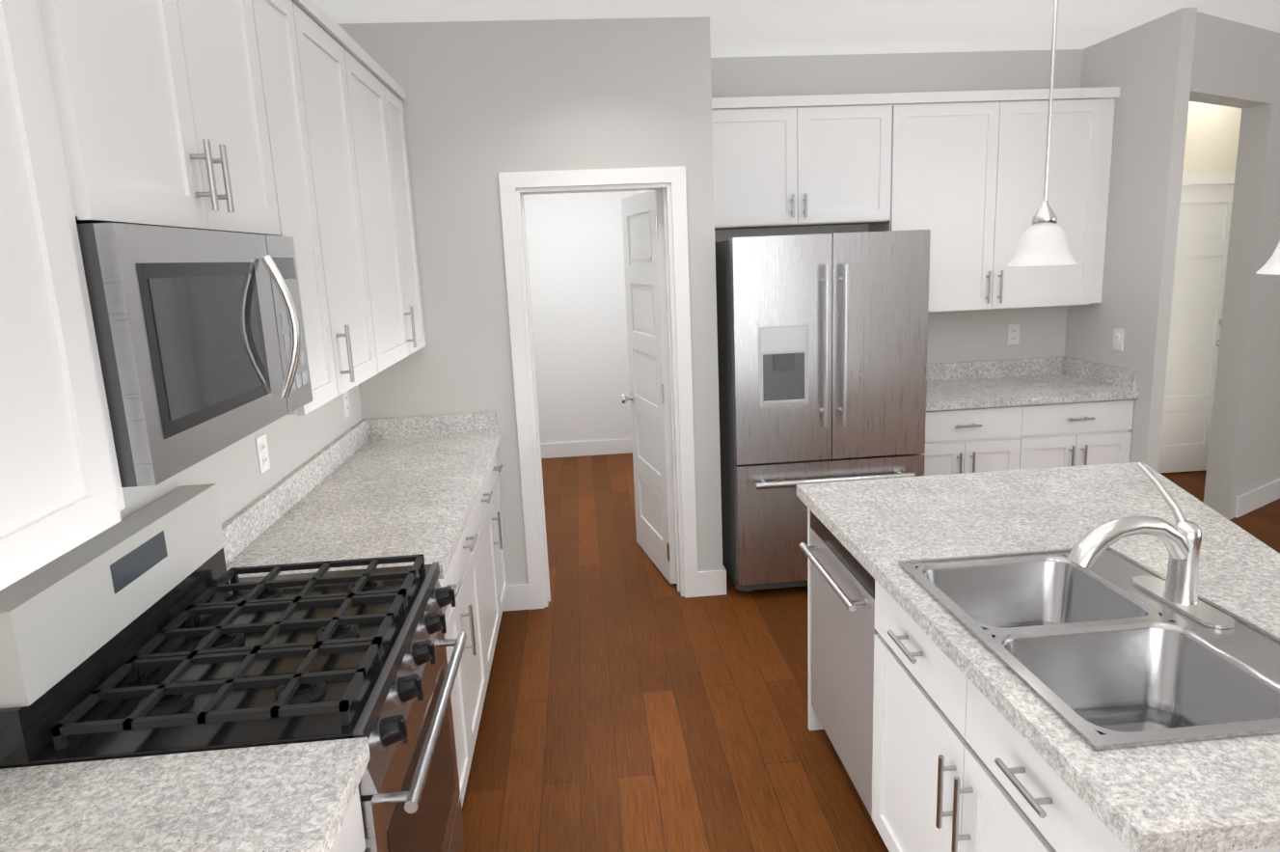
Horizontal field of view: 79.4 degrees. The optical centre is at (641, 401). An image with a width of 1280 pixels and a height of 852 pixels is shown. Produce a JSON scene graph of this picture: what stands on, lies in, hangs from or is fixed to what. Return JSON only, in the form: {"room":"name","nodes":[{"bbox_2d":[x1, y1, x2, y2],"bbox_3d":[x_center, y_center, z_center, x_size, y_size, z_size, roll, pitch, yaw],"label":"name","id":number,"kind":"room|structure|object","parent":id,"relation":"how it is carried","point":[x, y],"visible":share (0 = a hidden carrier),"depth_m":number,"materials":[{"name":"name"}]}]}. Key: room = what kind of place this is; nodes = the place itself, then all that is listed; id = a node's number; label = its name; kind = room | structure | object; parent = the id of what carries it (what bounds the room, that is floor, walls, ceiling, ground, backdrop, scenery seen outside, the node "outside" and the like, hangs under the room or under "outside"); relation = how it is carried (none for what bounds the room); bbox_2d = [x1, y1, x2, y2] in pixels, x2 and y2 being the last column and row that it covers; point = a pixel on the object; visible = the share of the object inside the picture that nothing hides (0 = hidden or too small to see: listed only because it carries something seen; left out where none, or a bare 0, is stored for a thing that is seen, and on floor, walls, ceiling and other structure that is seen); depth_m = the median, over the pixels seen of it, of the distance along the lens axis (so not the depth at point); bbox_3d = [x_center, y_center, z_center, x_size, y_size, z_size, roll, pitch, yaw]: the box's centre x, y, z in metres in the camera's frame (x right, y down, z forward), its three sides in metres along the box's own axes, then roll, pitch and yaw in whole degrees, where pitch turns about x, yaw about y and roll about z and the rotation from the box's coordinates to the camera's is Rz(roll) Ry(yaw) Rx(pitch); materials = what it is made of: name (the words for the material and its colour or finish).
{"room":"kitchen","nodes":[
{"label":"kitchen","id":0,"kind":"room"},
{"bbox_2d":[119,384,362,524],"bbox_3d":[-1.110,0.356,0.179,0.140,2.750,7.184,-3,11,-4],"label":"wall","id":1,"kind":"structure","parent":0,"point":[293,441],"depth_m":2.44,"materials":[{"name":"beige paint"}]},
{"bbox_2d":[0,0,131,590],"bbox_3d":[-0.953,-0.296,0.699,0.323,1.119,0.977,-3,11,-4],"label":"upper cabinet","id":2,"kind":"object","parent":1,"relation":"attached to","point":[61,488],"depth_m":1.06,"materials":[{"name":"white wood"}]},
{"bbox_2d":[92,0,289,236],"bbox_3d":[-1.031,-0.665,1.449,0.323,0.665,0.765,-3,11,-4],"label":"upper cabinet","id":3,"kind":"object","parent":1,"relation":"attached to","point":[190,93],"depth_m":1.48,"materials":[{"name":"white wood"}]},
{"bbox_2d":[76,222,312,487],"bbox_3d":[-0.959,-0.126,1.555,0.418,0.414,0.754,-3,11,-4],"label":"over-the-range microwave","id":4,"kind":"object","parent":3,"relation":"attached to","point":[201,340],"visible":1,"depth_m":1.36,"materials":[{"name":"grey metal"}]},
{"bbox_2d":[254,433,270,473],"bbox_3d":[-1.221,0.166,2.485,0.008,0.116,0.072,-3,11,-4],"label":"electrical outlet","id":5,"kind":"object","parent":1,"relation":"attached to","point":[262,453],"visible":1,"depth_m":2.48,"materials":[{"name":"white plastic"}]},
{"bbox_2d":[262,0,351,415],"bbox_3d":[-1.066,-0.538,2.010,0.323,1.119,0.417,-3,11,-4],"label":"upper cabinet","id":6,"kind":"object","parent":1,"relation":"attached to","point":[282,118],"depth_m":2.11,"materials":[{"name":"white wood"}]},
{"bbox_2d":[341,390,350,417],"bbox_3d":[-1.298,0.005,3.382,0.008,0.116,0.072,-3,11,-4],"label":"electrical outlet","id":7,"kind":"object","parent":1,"relation":"attached to","point":[345,404],"visible":0.94,"depth_m":3.37,"materials":[{"name":"white plastic"}]},
{"bbox_2d":[308,0,385,388],"bbox_3d":[-1.098,-0.608,2.384,0.323,1.119,0.582,-3,11,-4],"label":"upper cabinet","id":8,"kind":"object","parent":1,"relation":"attached to","point":[333,48],"depth_m":2.50,"materials":[{"name":"white wood"}]},
{"bbox_2d":[351,37,416,368],"bbox_3d":[-1.140,-0.698,2.871,0.323,1.119,0.662,-3,11,-4],"label":"upper cabinet","id":9,"kind":"object","parent":1,"relation":"attached to","point":[375,91],"depth_m":3.01,"materials":[{"name":"white wood"}]},
{"bbox_2d":[389,76,425,350],"bbox_3d":[-1.175,-0.773,3.278,0.323,1.119,0.403,-3,11,-4],"label":"upper cabinet","id":10,"kind":"object","parent":1,"relation":"attached to","point":[398,93],"depth_m":3.40,"materials":[{"name":"white wood"}]},
{"bbox_2d":[338,16,722,606],"bbox_3d":[-0.492,-0.334,3.699,1.700,2.750,0.140,-3,11,-4],"label":"wall","id":11,"kind":"structure","parent":0,"point":[485,103],"depth_m":3.48,"materials":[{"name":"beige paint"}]},
{"bbox_2d":[502,583,530,611],"bbox_3d":[-0.919,0.994,3.829,0.717,0.129,0.013,-3,11,-4],"label":"baseboard","id":12,"kind":"structure","parent":11,"relation":"attached to","point":[517,597],"depth_m":3.85,"materials":[{"name":"white"}]},
{"bbox_2d":[498,165,698,609],"bbox_3d":[-0.186,-0.037,3.781,0.850,2.109,0.174,-3,11,-4],"label":"door frame","id":13,"kind":"structure","parent":11,"relation":"attached to","point":[675,230],"depth_m":3.66,"materials":[{"name":"white wood"}]},
{"bbox_2d":[621,190,676,583],"bbox_3d":[0.004,-0.087,4.186,0.221,2.020,0.673,-3,11,-4],"label":"pantry door","id":14,"kind":"structure","parent":11,"relation":"in","point":[644,259],"depth_m":4.10,"materials":[{"name":"white wood"}]},
{"bbox_2d":[523,190,647,443],"bbox_3d":[-0.468,-0.348,3.771,1.320,2.750,0.002,-3,11,-4],"label":"wall","id":15,"kind":"structure","parent":0,"point":[576,271],"depth_m":3.75,"materials":[{"name":"paint"}]},
{"bbox_2d":[313,0,1279,57],"bbox_3d":[2.583,-1.530,1.790,7.950,0.050,10.400,-3,11,-4],"label":"ceiling","id":16,"kind":"structure","parent":0,"point":[750,28],"depth_m":3.60,"materials":[{"name":"paint"}]},
{"bbox_2d":[1007,0,1077,266],"bbox_3d":[1.144,-0.945,2.148,0.186,1.109,0.186,-3,11,-4],"label":"pendant light","id":17,"kind":"object","parent":16,"relation":"hanging from","point":[1044,240],"visible":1,"depth_m":2.19,"materials":[{"name":"white glass"}]},
{"bbox_2d":[1255,240,1279,274],"bbox_3d":[1.102,-0.758,1.163,0.186,1.109,0.186,-3,11,-4],"label":"pendant light","id":18,"kind":"object","parent":16,"relation":"hanging from","point":[1271,265],"visible":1,"depth_m":1.28,"materials":[{"name":"white glass"}]},
{"bbox_2d":[462,452,1279,851],"bbox_3d":[2.700,1.219,2.308,7.950,0.050,10.400,-3,11,-4],"label":"floor","id":19,"kind":"structure","parent":0,"point":[636,699],"depth_m":2.94,"materials":[{"name":"brown wood"}]},
{"bbox_2d":[0,483,466,851],"bbox_3d":[-0.780,0.843,1.750,0.691,1.185,0.760,-3,11,-4],"label":"gas range","id":20,"kind":"object","parent":19,"relation":"on","point":[155,628],"visible":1,"depth_m":1.55,"materials":[{"name":"grey metal"}]},
{"bbox_2d":[331,786,365,851],"bbox_3d":[-0.746,1.149,0.962,0.610,0.874,0.890,-3,11,-4],"label":"base cabinet","id":21,"kind":"object","parent":19,"relation":"on","point":[350,837],"visible":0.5,"depth_m":1.26,"materials":[{"name":"white wood"}]},
{"bbox_2d":[0,736,370,851],"bbox_3d":[-0.705,0.757,0.286,0.635,0.140,2.081,-3,11,-4],"label":"countertop","id":22,"kind":"structure","parent":21,"relation":"on","point":[296,797],"depth_m":1.19,"materials":[{"name":"white stone"}]},
{"bbox_2d":[437,538,476,807],"bbox_3d":[-0.864,0.897,2.323,0.610,0.874,0.350,-3,11,-4],"label":"base cabinet","id":23,"kind":"object","parent":19,"relation":"on","point":[463,700],"depth_m":2.43,"materials":[{"name":"white wood"}]},
{"bbox_2d":[461,493,491,735],"bbox_3d":[-0.893,0.833,2.668,0.610,0.874,0.576,-3,11,-4],"label":"base cabinet","id":24,"kind":"object","parent":19,"relation":"on","point":[475,578],"depth_m":2.84,"materials":[{"name":"white wood"}]},
{"bbox_2d":[479,462,503,660],"bbox_3d":[-0.935,0.743,3.155,0.610,0.874,0.656,-3,11,-4],"label":"base cabinet","id":25,"kind":"object","parent":19,"relation":"on","point":[489,519],"depth_m":3.36,"materials":[{"name":"white wood"}]},
{"bbox_2d":[491,451,507,604],"bbox_3d":[-0.971,0.668,3.564,0.610,0.874,0.401,-3,11,-4],"label":"base cabinet","id":26,"kind":"object","parent":19,"relation":"on","point":[495,460],"depth_m":3.71,"materials":[{"name":"white wood"}]},
{"bbox_2d":[221,411,500,578],"bbox_3d":[-0.927,0.281,2.863,0.635,0.140,1.643,-3,11,-4],"label":"countertop","id":27,"kind":"structure","parent":26,"relation":"on","point":[367,488],"depth_m":2.67,"materials":[{"name":"white stone"}]},
{"bbox_2d":[540,437,632,458],"bbox_3d":[-0.649,0.420,6.814,1.290,0.129,0.013,-3,11,-4],"label":"baseboard","id":28,"kind":"structure","parent":19,"relation":"on","point":[615,446],"depth_m":6.82,"materials":[{"name":"white wood"}]},
{"bbox_2d":[807,507,824,730],"bbox_3d":[0.929,0.801,2.427,0.630,0.874,0.669,-3,11,-4],"label":"base cabinet","id":29,"kind":"object","parent":19,"relation":"on","point":[814,723],"depth_m":2.73,"materials":[{"name":"white wood"}]},
{"bbox_2d":[796,462,1279,851],"bbox_3d":[1.235,0.420,1.908,1.264,0.040,1.660,-3,11,-4],"label":"countertop","id":30,"kind":"structure","parent":29,"relation":"on","point":[1218,795],"depth_m":1.82,"materials":[{"name":"white stone"}]},
{"bbox_2d":[898,545,1279,750],"bbox_3d":[0.966,0.552,1.627,0.560,0.194,0.760,-3,11,-4],"label":"sink","id":31,"kind":"object","parent":30,"relation":"in","point":[1102,654],"visible":0.73,"depth_m":1.60,"materials":[{"name":"metal"}]},
{"bbox_2d":[1066,462,1234,628],"bbox_3d":[1.035,0.306,1.663,0.336,0.278,0.278,-3,11,-4],"label":"faucet","id":32,"kind":"object","parent":30,"relation":"on","point":[1181,537],"visible":1,"depth_m":1.63,"materials":[{"name":"silver metal"}]},
{"bbox_2d":[714,229,930,591],"bbox_3d":[0.886,0.030,4.080,0.940,1.780,0.871,-3,11,-4],"label":"refrigerator","id":33,"kind":"object","parent":19,"relation":"on","point":[822,349],"visible":0.88,"depth_m":3.69,"materials":[{"name":"grey metal"}]},
{"bbox_2d":[799,510,878,817],"bbox_3d":[0.879,0.808,2.442,0.636,0.859,0.574,-3,11,-4],"label":"dishwasher","id":34,"kind":"object","parent":19,"relation":"on","point":[844,631],"visible":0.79,"depth_m":2.36,"materials":[{"name":"grey"}]},
{"bbox_2d":[923,398,1134,475],"bbox_3d":[1.981,0.388,4.383,1.227,0.874,0.648,-3,11,-4],"label":"base cabinet","id":35,"kind":"object","parent":19,"relation":"on","point":[1017,437],"visible":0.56,"depth_m":4.06,"materials":[{"name":"white wood"}]},
{"bbox_2d":[925,356,1138,410],"bbox_3d":[1.955,-0.112,4.295,1.237,0.140,0.635,-3,11,-4],"label":"countertop","id":36,"kind":"structure","parent":35,"relation":"on","point":[1003,382],"depth_m":4.30,"materials":[{"name":"white stone"}]},
{"bbox_2d":[871,579,1279,851],"bbox_3d":[0.994,0.941,1.672,0.630,0.874,0.990,-3,11,-4],"label":"base cabinet","id":37,"kind":"object","parent":19,"relation":"on","point":[960,763],"depth_m":1.66,"materials":[{"name":"white wood"}]},
{"bbox_2d":[710,49,1083,363],"bbox_3d":[1.442,-0.578,4.562,2.310,2.750,0.140,-3,11,-4],"label":"wall","id":38,"kind":"structure","parent":0,"point":[965,336],"depth_m":4.30,"materials":[{"name":"beige paint"}]},
{"bbox_2d":[711,92,897,230],"bbox_3d":[0.790,-1.271,4.139,1.000,0.637,0.323,-3,11,-4],"label":"upper cabinet","id":39,"kind":"object","parent":38,"relation":"attached to","point":[785,161],"depth_m":3.99,"materials":[{"name":"white wood"}]},
{"bbox_2d":[868,86,1120,312],"bbox_3d":[1.877,-1.089,4.266,1.287,1.133,0.323,-3,11,-4],"label":"upper cabinet","id":40,"kind":"object","parent":38,"relation":"attached to","point":[960,176],"depth_m":4.10,"materials":[{"name":"white wood"}]},
{"bbox_2d":[1007,324,1019,344],"bbox_3d":[2.209,-0.401,4.585,0.072,0.116,0.008,-3,11,-4],"label":"electrical outlet","id":41,"kind":"object","parent":38,"relation":"attached to","point":[1013,334],"visible":1,"depth_m":4.58,"materials":[{"name":"white plastic"}]},
{"bbox_2d":[1064,7,1197,471],"bbox_3d":[2.594,-0.563,4.222,0.070,2.750,0.726,-3,11,-4],"label":"wall","id":42,"kind":"structure","parent":0,"point":[1147,68],"depth_m":3.96,"materials":[{"name":"beige paint"}]},
{"bbox_2d":[1113,327,1124,351],"bbox_3d":[2.570,-0.338,4.163,0.012,0.116,0.072,-3,11,-4],"label":"light switch","id":43,"kind":"object","parent":42,"relation":"attached to","point":[1118,340],"visible":1,"depth_m":4.16,"materials":[{"name":"white plastic"}]},
{"bbox_2d":[1182,101,1241,185],"bbox_3d":[4.391,-0.872,5.456,3.870,2.750,0.140,-3,11,-4],"label":"wall","id":44,"kind":"structure","parent":0,"point":[1211,138],"depth_m":5.17,"materials":[{"name":"paint"}]},
{"bbox_2d":[1157,186,1233,473],"bbox_3d":[3.811,-0.467,5.398,0.680,2.000,0.112,-3,11,-4],"label":"hall door","id":45,"kind":"structure","parent":44,"relation":"in","point":[1201,263],"depth_m":5.42,"materials":[{"name":"white wood"}]},
{"bbox_2d":[1181,172,1235,188],"bbox_3d":[3.803,-0.518,5.463,0.860,2.099,0.156,-3,11,-4],"label":"door frame","id":46,"kind":"structure","parent":44,"relation":"attached to","point":[1208,180],"depth_m":5.21,"materials":[{"name":"white wood"}]},
{"bbox_2d":[1189,11,1279,519],"bbox_3d":[4.377,-0.790,5.024,4.300,2.750,0.140,-9,12,-31],"label":"wall","id":47,"kind":"structure","parent":0,"point":[1236,64],"depth_m":4.45,"materials":[{"name":"beige paint"}]},
{"bbox_2d":[1234,478,1279,517],"bbox_3d":[4.914,0.437,5.467,3.060,0.129,0.013,-9,12,-31],"label":"baseboard","id":48,"kind":"structure","parent":47,"relation":"attached to","point":[1257,498],"depth_m":4.81,"materials":[{"name":"white wood"}]}
]}

